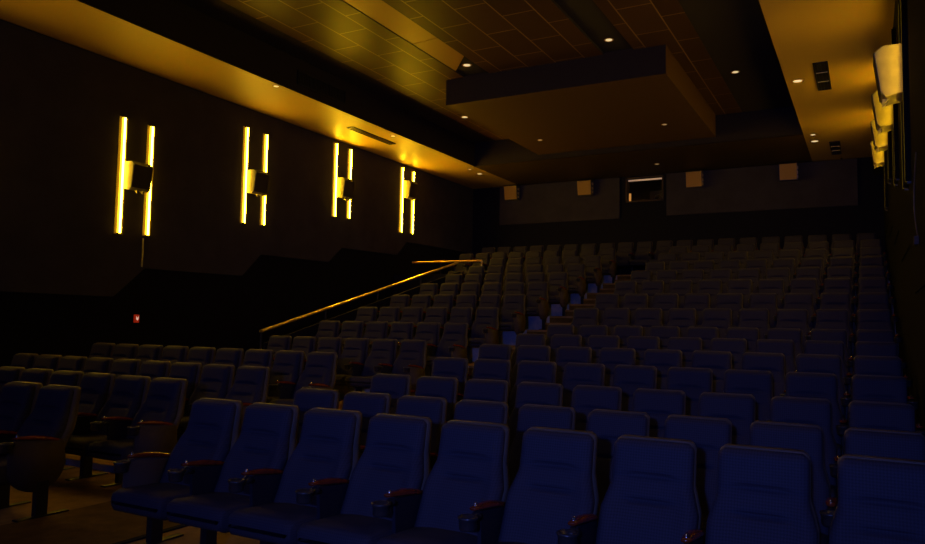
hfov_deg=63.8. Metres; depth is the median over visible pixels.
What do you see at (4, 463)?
seat cushion
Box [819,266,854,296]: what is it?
chair
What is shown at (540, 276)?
chair
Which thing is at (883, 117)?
speaker
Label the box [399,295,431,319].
chair
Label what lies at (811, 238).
chair
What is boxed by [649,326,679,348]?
chair
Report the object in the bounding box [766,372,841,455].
chair
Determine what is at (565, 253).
chair
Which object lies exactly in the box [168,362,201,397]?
chair
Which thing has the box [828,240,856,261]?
chair
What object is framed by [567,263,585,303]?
chair
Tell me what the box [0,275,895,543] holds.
floor
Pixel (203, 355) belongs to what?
chair
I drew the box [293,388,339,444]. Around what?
chair
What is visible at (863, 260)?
chair
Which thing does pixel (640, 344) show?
chair
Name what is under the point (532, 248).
chair
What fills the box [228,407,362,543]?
chair
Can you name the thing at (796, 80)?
recessed light
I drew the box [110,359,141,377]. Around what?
chair
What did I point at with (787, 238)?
chair
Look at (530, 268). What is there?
chair
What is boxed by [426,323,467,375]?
chair
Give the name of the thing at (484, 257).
chair
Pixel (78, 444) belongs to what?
seat cushion
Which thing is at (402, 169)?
diffuser
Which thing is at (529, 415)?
chair
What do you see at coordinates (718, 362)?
chair
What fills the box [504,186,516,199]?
grille
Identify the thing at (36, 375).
chair
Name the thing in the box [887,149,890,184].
sconce
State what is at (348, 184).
grille
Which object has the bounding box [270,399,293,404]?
seat cushion
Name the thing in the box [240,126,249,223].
sconce
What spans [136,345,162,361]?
chair
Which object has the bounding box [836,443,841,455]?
seat cushion
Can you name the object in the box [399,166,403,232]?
sconce
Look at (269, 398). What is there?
seat cushion
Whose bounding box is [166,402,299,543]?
chair
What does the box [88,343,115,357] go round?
chair
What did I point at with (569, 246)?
chair
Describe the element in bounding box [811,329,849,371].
chair
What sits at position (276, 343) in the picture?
chair
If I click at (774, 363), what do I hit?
chair
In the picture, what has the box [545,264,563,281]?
chair
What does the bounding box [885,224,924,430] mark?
wall
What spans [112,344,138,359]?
chair
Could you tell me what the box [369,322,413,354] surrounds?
chair
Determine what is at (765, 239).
chair
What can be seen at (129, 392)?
chair
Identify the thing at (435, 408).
chair
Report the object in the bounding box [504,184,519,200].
speaker
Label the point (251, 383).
chair
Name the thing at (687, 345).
chair
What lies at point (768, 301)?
chair
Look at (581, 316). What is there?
chair
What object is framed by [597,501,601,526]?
seat cushion
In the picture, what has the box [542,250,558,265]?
chair
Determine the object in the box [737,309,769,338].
chair
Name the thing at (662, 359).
chair
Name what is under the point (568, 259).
chair
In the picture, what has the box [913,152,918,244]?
hanging cable
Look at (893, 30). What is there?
sconce
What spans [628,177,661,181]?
lamp
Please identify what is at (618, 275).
trim
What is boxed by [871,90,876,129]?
grille
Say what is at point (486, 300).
chair
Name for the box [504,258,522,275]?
chair
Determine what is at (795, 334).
chair
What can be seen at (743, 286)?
chair
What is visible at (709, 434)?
chair
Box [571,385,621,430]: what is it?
chair
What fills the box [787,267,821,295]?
chair
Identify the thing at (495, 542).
seat cushion
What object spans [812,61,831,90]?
ceiling vent
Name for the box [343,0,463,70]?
trim
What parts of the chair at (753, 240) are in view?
backrest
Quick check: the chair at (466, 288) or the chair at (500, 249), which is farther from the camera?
the chair at (500, 249)
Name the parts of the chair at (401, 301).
backrest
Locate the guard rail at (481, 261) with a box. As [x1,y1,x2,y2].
[412,260,482,273]
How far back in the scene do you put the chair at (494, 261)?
21.23 m
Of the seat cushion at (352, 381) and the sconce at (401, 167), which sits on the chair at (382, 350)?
the seat cushion at (352, 381)
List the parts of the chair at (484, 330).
backrest, panel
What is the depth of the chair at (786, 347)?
9.47 m
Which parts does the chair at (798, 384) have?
backrest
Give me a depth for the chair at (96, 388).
8.22 m
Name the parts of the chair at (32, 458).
armrest, panel, armrest, backrest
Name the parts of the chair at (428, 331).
backrest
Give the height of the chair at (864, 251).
1.067 m
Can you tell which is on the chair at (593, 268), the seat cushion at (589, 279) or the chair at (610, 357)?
the seat cushion at (589, 279)
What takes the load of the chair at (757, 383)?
on the floor at (74, 494)
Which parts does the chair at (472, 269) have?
backrest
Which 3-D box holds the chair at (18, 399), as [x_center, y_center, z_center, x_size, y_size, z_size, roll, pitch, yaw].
[-4.363,1.558,6.736,0.609,1.067,0.783,-1,-5,29]
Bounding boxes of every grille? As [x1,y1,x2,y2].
[132,161,152,189]
[254,169,269,193]
[343,177,354,197]
[409,180,417,197]
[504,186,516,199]
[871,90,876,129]
[871,119,874,149]
[873,46,881,101]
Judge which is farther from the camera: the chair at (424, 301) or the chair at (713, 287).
the chair at (424, 301)
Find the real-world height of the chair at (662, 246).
1.067 m
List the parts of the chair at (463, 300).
backrest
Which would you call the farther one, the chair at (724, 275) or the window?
the window
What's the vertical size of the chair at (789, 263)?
1.067 m
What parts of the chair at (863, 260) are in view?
backrest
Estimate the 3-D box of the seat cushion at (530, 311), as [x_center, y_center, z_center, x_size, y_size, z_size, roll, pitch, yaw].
[1.470,0.864,16.184,0.536,0.183,0.528,-1,-5,29]
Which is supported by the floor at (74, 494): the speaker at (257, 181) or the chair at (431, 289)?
the chair at (431, 289)
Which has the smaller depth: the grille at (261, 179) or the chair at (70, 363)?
the chair at (70, 363)
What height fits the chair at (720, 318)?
1.067 m
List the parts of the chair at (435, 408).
backrest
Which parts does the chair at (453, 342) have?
backrest, panel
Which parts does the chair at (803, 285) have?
backrest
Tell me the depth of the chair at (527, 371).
8.42 m
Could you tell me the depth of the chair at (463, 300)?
15.94 m
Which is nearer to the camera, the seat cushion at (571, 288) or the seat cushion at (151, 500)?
the seat cushion at (151, 500)
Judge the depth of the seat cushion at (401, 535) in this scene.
4.26 m
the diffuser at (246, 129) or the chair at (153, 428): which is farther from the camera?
the diffuser at (246, 129)
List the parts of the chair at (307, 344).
backrest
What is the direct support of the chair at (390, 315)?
on the floor at (74, 494)
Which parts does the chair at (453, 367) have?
backrest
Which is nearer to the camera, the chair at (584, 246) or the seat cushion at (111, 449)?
the seat cushion at (111, 449)
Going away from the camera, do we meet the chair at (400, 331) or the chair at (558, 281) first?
the chair at (400, 331)
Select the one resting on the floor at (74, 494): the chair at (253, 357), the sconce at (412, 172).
the chair at (253, 357)
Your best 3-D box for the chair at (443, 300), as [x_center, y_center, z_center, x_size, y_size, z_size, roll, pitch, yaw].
[-0.604,1.005,16.025,0.609,1.067,0.783,-1,-5,29]
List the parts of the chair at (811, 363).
backrest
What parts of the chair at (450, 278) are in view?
backrest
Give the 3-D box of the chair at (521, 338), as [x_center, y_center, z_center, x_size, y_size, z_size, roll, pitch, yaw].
[0.837,1.443,10.927,0.609,1.067,0.783,-1,-5,29]
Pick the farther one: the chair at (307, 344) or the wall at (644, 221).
the wall at (644, 221)
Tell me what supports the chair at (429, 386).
on the floor at (74, 494)
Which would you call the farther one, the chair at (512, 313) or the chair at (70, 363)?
the chair at (512, 313)
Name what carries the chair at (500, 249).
on the floor at (74, 494)
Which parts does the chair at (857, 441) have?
armrest, backrest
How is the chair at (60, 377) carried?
on the floor at (74, 494)
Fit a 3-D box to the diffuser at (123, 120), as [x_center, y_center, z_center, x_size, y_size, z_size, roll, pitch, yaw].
[-6.215,-1.774,13.578,0.007,2.130,0.048,-1,-5,29]
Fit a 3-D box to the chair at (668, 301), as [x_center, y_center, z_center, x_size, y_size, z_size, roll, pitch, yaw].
[3.643,0.916,13.708,0.609,1.067,0.783,-1,-5,29]
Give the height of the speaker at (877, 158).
0.609 m
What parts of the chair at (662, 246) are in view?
backrest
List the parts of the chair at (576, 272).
backrest, panel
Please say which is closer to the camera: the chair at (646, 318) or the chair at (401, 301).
the chair at (646, 318)
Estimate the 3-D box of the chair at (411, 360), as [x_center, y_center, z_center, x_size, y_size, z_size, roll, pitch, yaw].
[-0.958,1.608,11.725,0.665,1.067,0.783,-1,-5,29]
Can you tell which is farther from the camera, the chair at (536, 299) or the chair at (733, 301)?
the chair at (536, 299)
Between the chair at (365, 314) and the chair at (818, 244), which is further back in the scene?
the chair at (818, 244)
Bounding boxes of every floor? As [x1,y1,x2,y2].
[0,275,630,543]
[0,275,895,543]
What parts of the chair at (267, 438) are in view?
armrest, backrest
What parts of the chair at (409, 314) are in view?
backrest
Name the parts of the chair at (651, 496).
armrest, backrest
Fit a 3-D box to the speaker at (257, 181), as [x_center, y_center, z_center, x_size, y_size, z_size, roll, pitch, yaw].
[-4.529,-1.939,16.437,0.316,0.589,0.435,-1,-5,29]
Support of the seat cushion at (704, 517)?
on the chair at (709, 434)
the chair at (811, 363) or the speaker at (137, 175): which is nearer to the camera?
the chair at (811, 363)
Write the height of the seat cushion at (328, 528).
0.183 m
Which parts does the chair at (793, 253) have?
backrest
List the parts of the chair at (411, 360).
armrest, backrest, armrest, panel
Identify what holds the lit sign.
attached to the wall at (173, 308)
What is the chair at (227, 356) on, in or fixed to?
on the floor at (74, 494)
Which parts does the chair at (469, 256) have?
backrest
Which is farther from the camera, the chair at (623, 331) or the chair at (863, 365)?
the chair at (623, 331)
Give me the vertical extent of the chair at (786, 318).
1.067 m
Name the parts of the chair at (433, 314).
backrest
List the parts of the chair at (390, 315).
backrest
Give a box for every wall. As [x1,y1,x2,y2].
[0,19,471,366]
[263,271,460,349]
[472,157,884,274]
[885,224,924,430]
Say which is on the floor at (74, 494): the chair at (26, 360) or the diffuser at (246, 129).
the chair at (26, 360)
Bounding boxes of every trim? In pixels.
[112,524,187,543]
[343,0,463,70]
[469,275,630,367]
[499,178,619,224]
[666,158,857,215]
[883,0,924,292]
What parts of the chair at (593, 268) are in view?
backrest, panel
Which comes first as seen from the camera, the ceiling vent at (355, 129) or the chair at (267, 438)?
the chair at (267, 438)
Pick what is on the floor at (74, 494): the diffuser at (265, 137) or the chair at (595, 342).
the chair at (595, 342)
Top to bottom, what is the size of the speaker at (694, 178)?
0.500 m
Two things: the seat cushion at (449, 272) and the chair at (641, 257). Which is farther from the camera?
the seat cushion at (449, 272)
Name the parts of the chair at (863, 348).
backrest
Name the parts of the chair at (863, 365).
backrest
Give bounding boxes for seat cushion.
[0,456,8,484]
[65,434,106,456]
[88,439,133,460]
[111,483,189,520]
[166,492,249,532]
[177,416,189,433]
[228,502,316,543]
[266,396,279,402]
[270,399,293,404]
[297,514,391,543]
[335,374,351,385]
[345,376,372,387]
[376,527,476,543]
[426,356,436,365]
[448,271,464,276]
[467,338,485,346]
[494,541,527,543]
[498,322,514,330]
[525,307,538,315]
[548,295,559,303]
[568,285,578,292]
[585,276,594,282]
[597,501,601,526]
[602,267,610,274]
[616,260,630,266]
[630,259,648,266]
[700,515,707,543]
[820,533,828,543]
[831,485,836,505]
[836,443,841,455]
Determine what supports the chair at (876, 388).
on the floor at (74, 494)
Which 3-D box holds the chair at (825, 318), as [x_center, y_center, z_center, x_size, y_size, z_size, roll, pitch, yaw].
[5.540,1.085,11.227,0.609,1.067,0.783,-1,-5,29]
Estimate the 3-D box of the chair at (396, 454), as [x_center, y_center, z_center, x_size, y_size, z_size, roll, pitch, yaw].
[-0.616,1.479,4.691,0.609,1.067,0.783,-1,-5,29]
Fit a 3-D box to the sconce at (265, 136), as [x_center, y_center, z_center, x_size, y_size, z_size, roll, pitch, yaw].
[-4.471,-2.092,16.820,0.056,2.130,0.180,-1,-5,29]
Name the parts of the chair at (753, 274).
backrest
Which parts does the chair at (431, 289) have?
backrest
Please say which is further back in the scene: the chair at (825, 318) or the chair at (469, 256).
the chair at (469, 256)
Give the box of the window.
[626,175,662,202]
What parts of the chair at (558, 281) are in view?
backrest, panel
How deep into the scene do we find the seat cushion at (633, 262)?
21.26 m
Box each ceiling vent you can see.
[347,127,395,144]
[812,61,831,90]
[829,141,841,154]
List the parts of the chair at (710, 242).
backrest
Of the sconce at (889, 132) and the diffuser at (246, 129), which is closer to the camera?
the sconce at (889, 132)
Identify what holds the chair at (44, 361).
on the floor at (74, 494)
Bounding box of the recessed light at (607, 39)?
[604,38,613,41]
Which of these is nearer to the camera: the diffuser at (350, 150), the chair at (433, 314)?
the chair at (433, 314)
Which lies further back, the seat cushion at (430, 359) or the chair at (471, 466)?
the seat cushion at (430, 359)
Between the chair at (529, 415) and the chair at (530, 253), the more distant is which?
the chair at (530, 253)
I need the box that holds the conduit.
[141,238,143,266]
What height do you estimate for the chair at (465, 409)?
1.067 m
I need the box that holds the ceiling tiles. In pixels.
[177,0,793,142]
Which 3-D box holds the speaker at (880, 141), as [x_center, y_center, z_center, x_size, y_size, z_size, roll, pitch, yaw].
[7.589,-2.466,13.480,0.316,0.609,0.435,-1,-5,29]
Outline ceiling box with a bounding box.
[446,44,715,154]
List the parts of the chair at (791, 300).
backrest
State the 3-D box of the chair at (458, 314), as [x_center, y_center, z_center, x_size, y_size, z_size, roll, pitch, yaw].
[-0.208,1.205,14.364,0.609,1.067,0.783,-1,-5,29]
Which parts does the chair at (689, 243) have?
backrest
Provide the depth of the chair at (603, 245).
22.35 m
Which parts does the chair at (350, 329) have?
backrest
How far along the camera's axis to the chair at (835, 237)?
19.33 m
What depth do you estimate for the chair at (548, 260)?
20.41 m
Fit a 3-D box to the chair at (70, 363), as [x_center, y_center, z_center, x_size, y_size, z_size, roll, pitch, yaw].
[-5.704,1.704,10.224,0.609,1.067,0.783,-1,-5,29]
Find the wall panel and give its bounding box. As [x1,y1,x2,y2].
[0,20,472,296]
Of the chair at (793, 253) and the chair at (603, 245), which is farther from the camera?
the chair at (603, 245)
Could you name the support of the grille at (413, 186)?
attached to the speaker at (410, 189)
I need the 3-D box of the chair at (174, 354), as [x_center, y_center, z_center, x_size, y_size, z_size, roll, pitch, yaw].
[-4.588,1.644,11.081,0.609,1.067,0.783,-1,-5,29]
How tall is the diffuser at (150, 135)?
2.080 m
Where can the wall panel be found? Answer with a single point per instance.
(62, 104)
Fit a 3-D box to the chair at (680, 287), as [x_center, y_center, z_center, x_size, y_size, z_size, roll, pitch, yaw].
[4.247,0.674,14.825,0.609,1.067,0.783,-1,-5,29]
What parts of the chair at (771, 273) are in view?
backrest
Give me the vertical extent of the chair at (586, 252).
1.067 m
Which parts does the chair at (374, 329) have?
backrest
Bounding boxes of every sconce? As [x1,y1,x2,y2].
[114,116,127,234]
[142,125,154,236]
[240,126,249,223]
[260,133,268,225]
[331,142,337,217]
[346,148,351,219]
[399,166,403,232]
[410,171,414,234]
[884,150,887,207]
[884,170,887,210]
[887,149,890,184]
[888,131,891,179]
[891,27,899,180]
[891,44,897,185]
[898,1,908,190]
[900,0,911,183]
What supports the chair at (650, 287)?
on the floor at (74, 494)
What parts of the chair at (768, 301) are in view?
backrest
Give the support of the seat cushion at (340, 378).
on the chair at (355, 349)
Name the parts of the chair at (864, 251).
backrest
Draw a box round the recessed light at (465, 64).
[462,63,471,66]
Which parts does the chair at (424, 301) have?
backrest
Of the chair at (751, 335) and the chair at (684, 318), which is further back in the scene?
the chair at (684, 318)
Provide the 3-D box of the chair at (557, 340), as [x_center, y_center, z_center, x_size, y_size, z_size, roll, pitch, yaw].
[1.337,1.432,10.654,0.609,1.067,0.783,-1,-5,29]
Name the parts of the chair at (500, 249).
backrest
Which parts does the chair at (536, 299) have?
backrest, panel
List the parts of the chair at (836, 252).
backrest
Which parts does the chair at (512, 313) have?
backrest, panel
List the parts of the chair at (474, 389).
backrest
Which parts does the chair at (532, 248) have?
backrest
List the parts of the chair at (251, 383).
panel, backrest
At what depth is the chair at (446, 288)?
17.60 m
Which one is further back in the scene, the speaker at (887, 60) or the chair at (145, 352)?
the chair at (145, 352)
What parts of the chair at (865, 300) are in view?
backrest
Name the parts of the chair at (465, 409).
armrest, backrest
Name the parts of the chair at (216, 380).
backrest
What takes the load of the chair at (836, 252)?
on the floor at (74, 494)
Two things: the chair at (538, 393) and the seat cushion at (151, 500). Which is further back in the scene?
the chair at (538, 393)
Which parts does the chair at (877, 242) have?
backrest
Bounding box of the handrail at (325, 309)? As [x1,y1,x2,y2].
[259,262,457,348]
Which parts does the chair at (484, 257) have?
backrest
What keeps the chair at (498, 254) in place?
on the floor at (74, 494)
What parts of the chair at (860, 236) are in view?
backrest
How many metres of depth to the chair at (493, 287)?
17.06 m
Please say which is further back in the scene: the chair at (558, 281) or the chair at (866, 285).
the chair at (558, 281)
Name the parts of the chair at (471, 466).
armrest, backrest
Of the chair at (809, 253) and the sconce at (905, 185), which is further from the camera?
the chair at (809, 253)
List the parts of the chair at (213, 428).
panel, armrest, backrest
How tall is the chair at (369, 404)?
1.067 m
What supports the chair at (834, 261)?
on the floor at (74, 494)
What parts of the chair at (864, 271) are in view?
backrest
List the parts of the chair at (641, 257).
backrest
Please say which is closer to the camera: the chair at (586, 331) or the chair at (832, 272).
the chair at (586, 331)
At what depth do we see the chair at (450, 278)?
18.96 m
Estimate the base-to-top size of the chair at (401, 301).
1.067 m
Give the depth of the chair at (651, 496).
4.02 m
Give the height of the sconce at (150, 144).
2.150 m
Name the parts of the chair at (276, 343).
backrest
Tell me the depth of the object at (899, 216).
7.06 m
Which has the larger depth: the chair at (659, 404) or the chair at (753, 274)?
the chair at (753, 274)
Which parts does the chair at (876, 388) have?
armrest, backrest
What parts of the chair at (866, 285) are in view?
backrest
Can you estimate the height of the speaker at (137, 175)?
0.589 m
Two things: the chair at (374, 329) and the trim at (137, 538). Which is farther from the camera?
the chair at (374, 329)
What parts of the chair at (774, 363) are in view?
backrest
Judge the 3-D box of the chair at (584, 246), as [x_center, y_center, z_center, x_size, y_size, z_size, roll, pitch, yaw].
[3.673,-0.355,22.410,0.609,1.067,0.783,-1,-5,29]
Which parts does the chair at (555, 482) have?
armrest, backrest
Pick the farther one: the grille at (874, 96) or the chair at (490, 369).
the grille at (874, 96)
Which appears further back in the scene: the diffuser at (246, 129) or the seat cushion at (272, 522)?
the diffuser at (246, 129)
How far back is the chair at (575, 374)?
8.15 m
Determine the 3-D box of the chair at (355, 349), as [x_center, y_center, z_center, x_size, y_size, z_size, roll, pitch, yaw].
[-1.983,1.629,12.284,0.609,1.067,0.783,-1,-5,29]
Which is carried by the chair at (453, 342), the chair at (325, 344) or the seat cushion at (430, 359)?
the seat cushion at (430, 359)
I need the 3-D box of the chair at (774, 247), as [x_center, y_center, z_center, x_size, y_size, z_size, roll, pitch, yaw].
[7.679,-0.231,18.767,0.609,1.067,0.783,-1,-5,29]
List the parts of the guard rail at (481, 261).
rail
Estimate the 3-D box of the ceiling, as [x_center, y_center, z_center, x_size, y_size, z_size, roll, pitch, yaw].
[-0.242,-4.741,11.826,12.420,1.710,25.400,-1,-5,29]
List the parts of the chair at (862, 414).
backrest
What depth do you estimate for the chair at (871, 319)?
11.13 m
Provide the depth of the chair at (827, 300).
12.53 m
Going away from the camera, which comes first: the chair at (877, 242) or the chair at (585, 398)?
the chair at (585, 398)
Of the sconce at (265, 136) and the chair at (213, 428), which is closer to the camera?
the chair at (213, 428)
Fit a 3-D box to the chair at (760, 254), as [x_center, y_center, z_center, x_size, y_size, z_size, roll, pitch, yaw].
[7.055,-0.012,17.617,0.609,1.067,0.783,-1,-5,29]
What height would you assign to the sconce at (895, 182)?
2.130 m
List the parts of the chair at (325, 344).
backrest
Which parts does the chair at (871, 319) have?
backrest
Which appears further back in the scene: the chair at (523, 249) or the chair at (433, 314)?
the chair at (523, 249)
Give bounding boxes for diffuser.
[119,117,126,232]
[147,126,153,234]
[244,127,248,222]
[263,135,267,224]
[335,144,337,215]
[349,149,351,217]
[401,168,403,231]
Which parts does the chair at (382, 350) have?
armrest, backrest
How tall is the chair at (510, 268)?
1.067 m
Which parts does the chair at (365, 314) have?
backrest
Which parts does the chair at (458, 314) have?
backrest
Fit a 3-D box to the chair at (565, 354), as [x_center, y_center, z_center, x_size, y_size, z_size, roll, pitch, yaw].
[1.251,1.476,9.304,0.609,1.067,0.783,-1,-5,29]
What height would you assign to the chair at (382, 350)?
1.067 m
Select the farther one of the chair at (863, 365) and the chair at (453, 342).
the chair at (453, 342)
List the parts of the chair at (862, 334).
backrest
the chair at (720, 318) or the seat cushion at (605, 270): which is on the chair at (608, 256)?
the seat cushion at (605, 270)
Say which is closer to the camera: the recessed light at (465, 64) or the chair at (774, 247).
the recessed light at (465, 64)
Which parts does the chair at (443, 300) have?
backrest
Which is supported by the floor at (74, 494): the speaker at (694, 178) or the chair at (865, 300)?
the chair at (865, 300)
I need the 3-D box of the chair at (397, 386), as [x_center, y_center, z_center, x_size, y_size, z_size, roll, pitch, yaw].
[-0.957,1.605,7.633,0.609,1.067,0.783,-1,-5,29]
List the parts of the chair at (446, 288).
backrest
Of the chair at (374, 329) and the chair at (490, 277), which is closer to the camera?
the chair at (374, 329)
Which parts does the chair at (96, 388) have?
backrest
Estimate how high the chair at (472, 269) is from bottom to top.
1.067 m
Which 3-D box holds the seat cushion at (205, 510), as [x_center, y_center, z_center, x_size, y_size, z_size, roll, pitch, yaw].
[-1.648,1.632,5.098,0.536,0.183,0.528,-1,-5,29]
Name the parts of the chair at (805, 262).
backrest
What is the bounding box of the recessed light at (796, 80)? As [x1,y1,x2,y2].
[791,79,803,82]
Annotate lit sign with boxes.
[133,315,138,322]
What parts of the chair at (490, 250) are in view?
backrest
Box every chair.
[0,366,24,395]
[0,381,42,431]
[0,384,80,522]
[10,353,38,368]
[20,368,53,385]
[33,354,61,371]
[48,370,83,385]
[57,356,87,371]
[63,372,115,469]
[65,375,150,480]
[83,357,113,373]
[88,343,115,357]
[88,377,187,487]
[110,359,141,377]
[111,398,242,543]
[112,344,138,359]
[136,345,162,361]
[138,360,170,379]
[160,346,188,364]
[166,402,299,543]
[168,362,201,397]
[177,364,234,441]
[186,347,215,373]
[189,366,269,432]
[214,348,243,377]
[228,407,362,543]
[233,349,273,383]
[243,335,291,360]
[266,350,304,402]
[269,352,337,404]
[272,336,316,366]
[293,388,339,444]
[295,413,431,543]
[297,391,390,450]
[303,337,342,368]
[315,321,339,349]
[317,321,363,351]
[333,338,369,400]
[340,307,377,334]
[342,321,388,353]
[344,339,397,391]
[360,395,447,456]
[364,307,399,333]
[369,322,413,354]
[370,373,410,413]
[371,420,509,543]
[373,339,426,389]
[377,295,409,318]
[388,307,423,335]
[397,322,440,356]
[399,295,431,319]
[409,283,437,306]
[410,357,468,396]
[413,307,447,337]
[415,376,458,420]
[423,294,453,320]
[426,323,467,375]
[430,399,508,469]
[431,283,458,306]
[438,274,462,294]
[440,307,472,338]
[446,379,508,422]
[447,253,473,276]
[447,294,476,322]
[453,283,479,306]
[457,359,510,401]
[458,274,481,293]
[458,427,599,543]
[462,266,484,283]
[463,253,489,274]
[467,307,498,362]
[468,344,510,379]
[472,294,500,321]
[473,247,494,262]
[476,282,501,307]
[480,252,506,271]
[480,273,502,295]
[482,265,503,285]
[484,258,504,274]
[489,247,510,260]
[498,294,525,334]
[500,282,524,308]
[502,265,522,284]
[502,273,523,295]
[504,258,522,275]
[505,252,523,268]
[506,246,526,262]
[508,360,556,416]
[508,382,562,448]
[508,404,575,486]
[510,345,550,389]
[511,333,545,370]
[523,245,543,260]
[523,251,540,268]
[523,257,541,275]
[524,264,543,283]
[524,272,545,295]
[525,282,548,329]
[541,245,560,259]
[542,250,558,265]
[543,257,560,273]
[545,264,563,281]
[545,324,573,345]
[548,272,567,315]
[550,334,581,362]
[556,346,591,384]
[556,435,701,543]
[559,244,578,257]
[561,250,577,263]
[563,362,604,406]
[564,256,580,271]
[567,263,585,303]
[571,308,598,334]
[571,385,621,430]
[579,243,596,255]
[579,325,607,346]
[580,249,595,262]
[584,255,601,292]
[587,409,649,526]
[588,335,619,363]
[593,248,616,283]
[594,294,618,324]
[597,243,614,254]
[599,348,635,386]
[601,308,629,335]
[613,281,636,307]
[613,365,656,410]
[614,325,642,347]
[616,242,633,266]
[623,294,647,325]
[626,336,659,364]
[628,241,653,271]
[630,270,650,293]
[632,388,685,437]
[633,308,662,335]
[640,280,663,307]
[644,349,682,389]
[645,261,664,279]
[647,241,672,261]
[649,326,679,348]
[652,293,678,325]
[656,270,676,293]
[658,253,676,269]
[664,414,731,543]
[666,308,696,336]
[666,367,712,415]
[667,337,701,366]
[668,280,691,307]
[669,240,692,252]
[681,444,819,543]
[682,269,703,292]
[683,293,709,326]
[687,327,717,350]
[688,239,713,252]
[691,350,731,392]
[697,280,721,307]
[698,392,755,444]
[701,308,732,337]
[709,269,731,292]
[710,238,735,251]
[711,338,746,369]
[715,293,742,326]
[723,352,785,396]
[724,369,772,420]
[726,327,758,351]
[727,268,759,292]
[727,279,752,308]
[734,237,757,250]
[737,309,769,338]
[738,293,777,327]
[745,250,772,267]
[748,279,784,308]
[750,420,830,543]
[752,243,778,258]
[755,237,779,250]
[756,268,790,293]
[756,339,795,375]
[764,258,795,281]
[765,309,809,349]
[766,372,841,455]
[768,328,803,361]
[770,396,837,505]
[771,249,799,270]
[773,293,814,331]
[777,242,803,261]
[779,236,803,249]
[780,354,845,418]
[781,278,818,313]
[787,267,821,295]
[793,257,824,283]
[794,340,847,391]
[798,249,827,272]
[802,241,829,262]
[803,235,826,253]
[805,309,851,355]
[811,293,852,331]
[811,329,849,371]
[815,278,853,312]
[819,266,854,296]
[820,427,924,527]
[822,257,854,283]
[825,248,855,279]
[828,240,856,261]
[829,234,850,253]
[829,400,915,497]
[829,454,924,543]
[836,374,924,448]
[840,355,918,424]
[844,341,911,397]
[846,329,906,384]
[848,309,901,357]
[850,293,898,349]
[851,277,895,328]
[852,266,892,309]
[853,256,890,293]
[854,247,888,282]
[855,233,881,261]
[855,239,887,270]
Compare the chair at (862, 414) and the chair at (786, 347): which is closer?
the chair at (862, 414)
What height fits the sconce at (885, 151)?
1.970 m
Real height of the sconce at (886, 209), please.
1.920 m
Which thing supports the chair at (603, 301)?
on the floor at (74, 494)
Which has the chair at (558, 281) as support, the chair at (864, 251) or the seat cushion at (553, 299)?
the seat cushion at (553, 299)
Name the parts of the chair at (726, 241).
backrest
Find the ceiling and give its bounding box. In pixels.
[0,0,894,188]
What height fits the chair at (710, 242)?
1.067 m
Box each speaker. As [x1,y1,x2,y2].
[124,161,152,194]
[247,169,269,197]
[337,177,354,200]
[403,180,417,200]
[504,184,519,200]
[577,179,593,195]
[686,170,702,188]
[779,162,797,181]
[870,140,883,168]
[871,90,892,134]
[871,119,887,152]
[873,43,902,107]
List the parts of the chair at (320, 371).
armrest, backrest, armrest, panel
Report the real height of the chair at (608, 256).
1.067 m
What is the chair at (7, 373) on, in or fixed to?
on the floor at (74, 494)
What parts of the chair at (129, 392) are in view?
armrest, backrest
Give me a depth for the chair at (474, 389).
7.30 m
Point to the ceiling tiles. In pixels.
(710, 40)
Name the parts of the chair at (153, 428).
armrest, backrest, panel, armrest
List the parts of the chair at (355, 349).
backrest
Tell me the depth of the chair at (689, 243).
21.22 m
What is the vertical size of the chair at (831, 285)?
1.067 m
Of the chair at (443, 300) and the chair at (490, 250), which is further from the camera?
the chair at (490, 250)
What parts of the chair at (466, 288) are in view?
backrest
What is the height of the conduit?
0.540 m
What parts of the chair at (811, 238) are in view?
backrest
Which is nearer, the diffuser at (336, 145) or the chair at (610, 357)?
the chair at (610, 357)
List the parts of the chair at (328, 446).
armrest, backrest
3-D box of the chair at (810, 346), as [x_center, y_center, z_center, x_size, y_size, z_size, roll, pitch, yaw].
[4.339,1.370,9.016,0.609,1.067,0.783,-1,-5,29]
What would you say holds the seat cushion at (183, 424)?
on the chair at (216, 380)
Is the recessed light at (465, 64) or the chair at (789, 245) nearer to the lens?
the recessed light at (465, 64)
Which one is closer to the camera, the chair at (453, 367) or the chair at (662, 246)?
the chair at (453, 367)
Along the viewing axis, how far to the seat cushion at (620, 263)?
21.48 m
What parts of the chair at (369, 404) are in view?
backrest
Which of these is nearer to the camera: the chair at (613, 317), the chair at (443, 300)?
the chair at (613, 317)
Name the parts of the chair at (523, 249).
backrest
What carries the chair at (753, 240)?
on the floor at (74, 494)
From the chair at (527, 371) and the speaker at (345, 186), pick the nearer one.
the chair at (527, 371)
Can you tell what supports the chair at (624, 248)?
on the floor at (74, 494)
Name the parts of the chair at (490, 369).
backrest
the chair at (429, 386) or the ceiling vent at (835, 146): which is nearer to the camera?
the chair at (429, 386)
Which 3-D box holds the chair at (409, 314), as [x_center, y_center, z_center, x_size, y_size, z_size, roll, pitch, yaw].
[-1.208,1.226,14.910,0.609,1.067,0.783,-1,-5,29]
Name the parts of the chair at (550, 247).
backrest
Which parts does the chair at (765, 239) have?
backrest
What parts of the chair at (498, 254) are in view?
backrest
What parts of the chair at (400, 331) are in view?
backrest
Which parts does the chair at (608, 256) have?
backrest, panel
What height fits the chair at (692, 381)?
1.067 m
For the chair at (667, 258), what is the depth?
18.90 m
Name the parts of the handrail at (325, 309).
post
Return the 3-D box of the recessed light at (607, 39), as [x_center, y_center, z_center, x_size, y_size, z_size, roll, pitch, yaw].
[2.794,-4.431,14.185,0.195,0.007,0.195,-1,-5,29]
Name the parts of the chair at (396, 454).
armrest, backrest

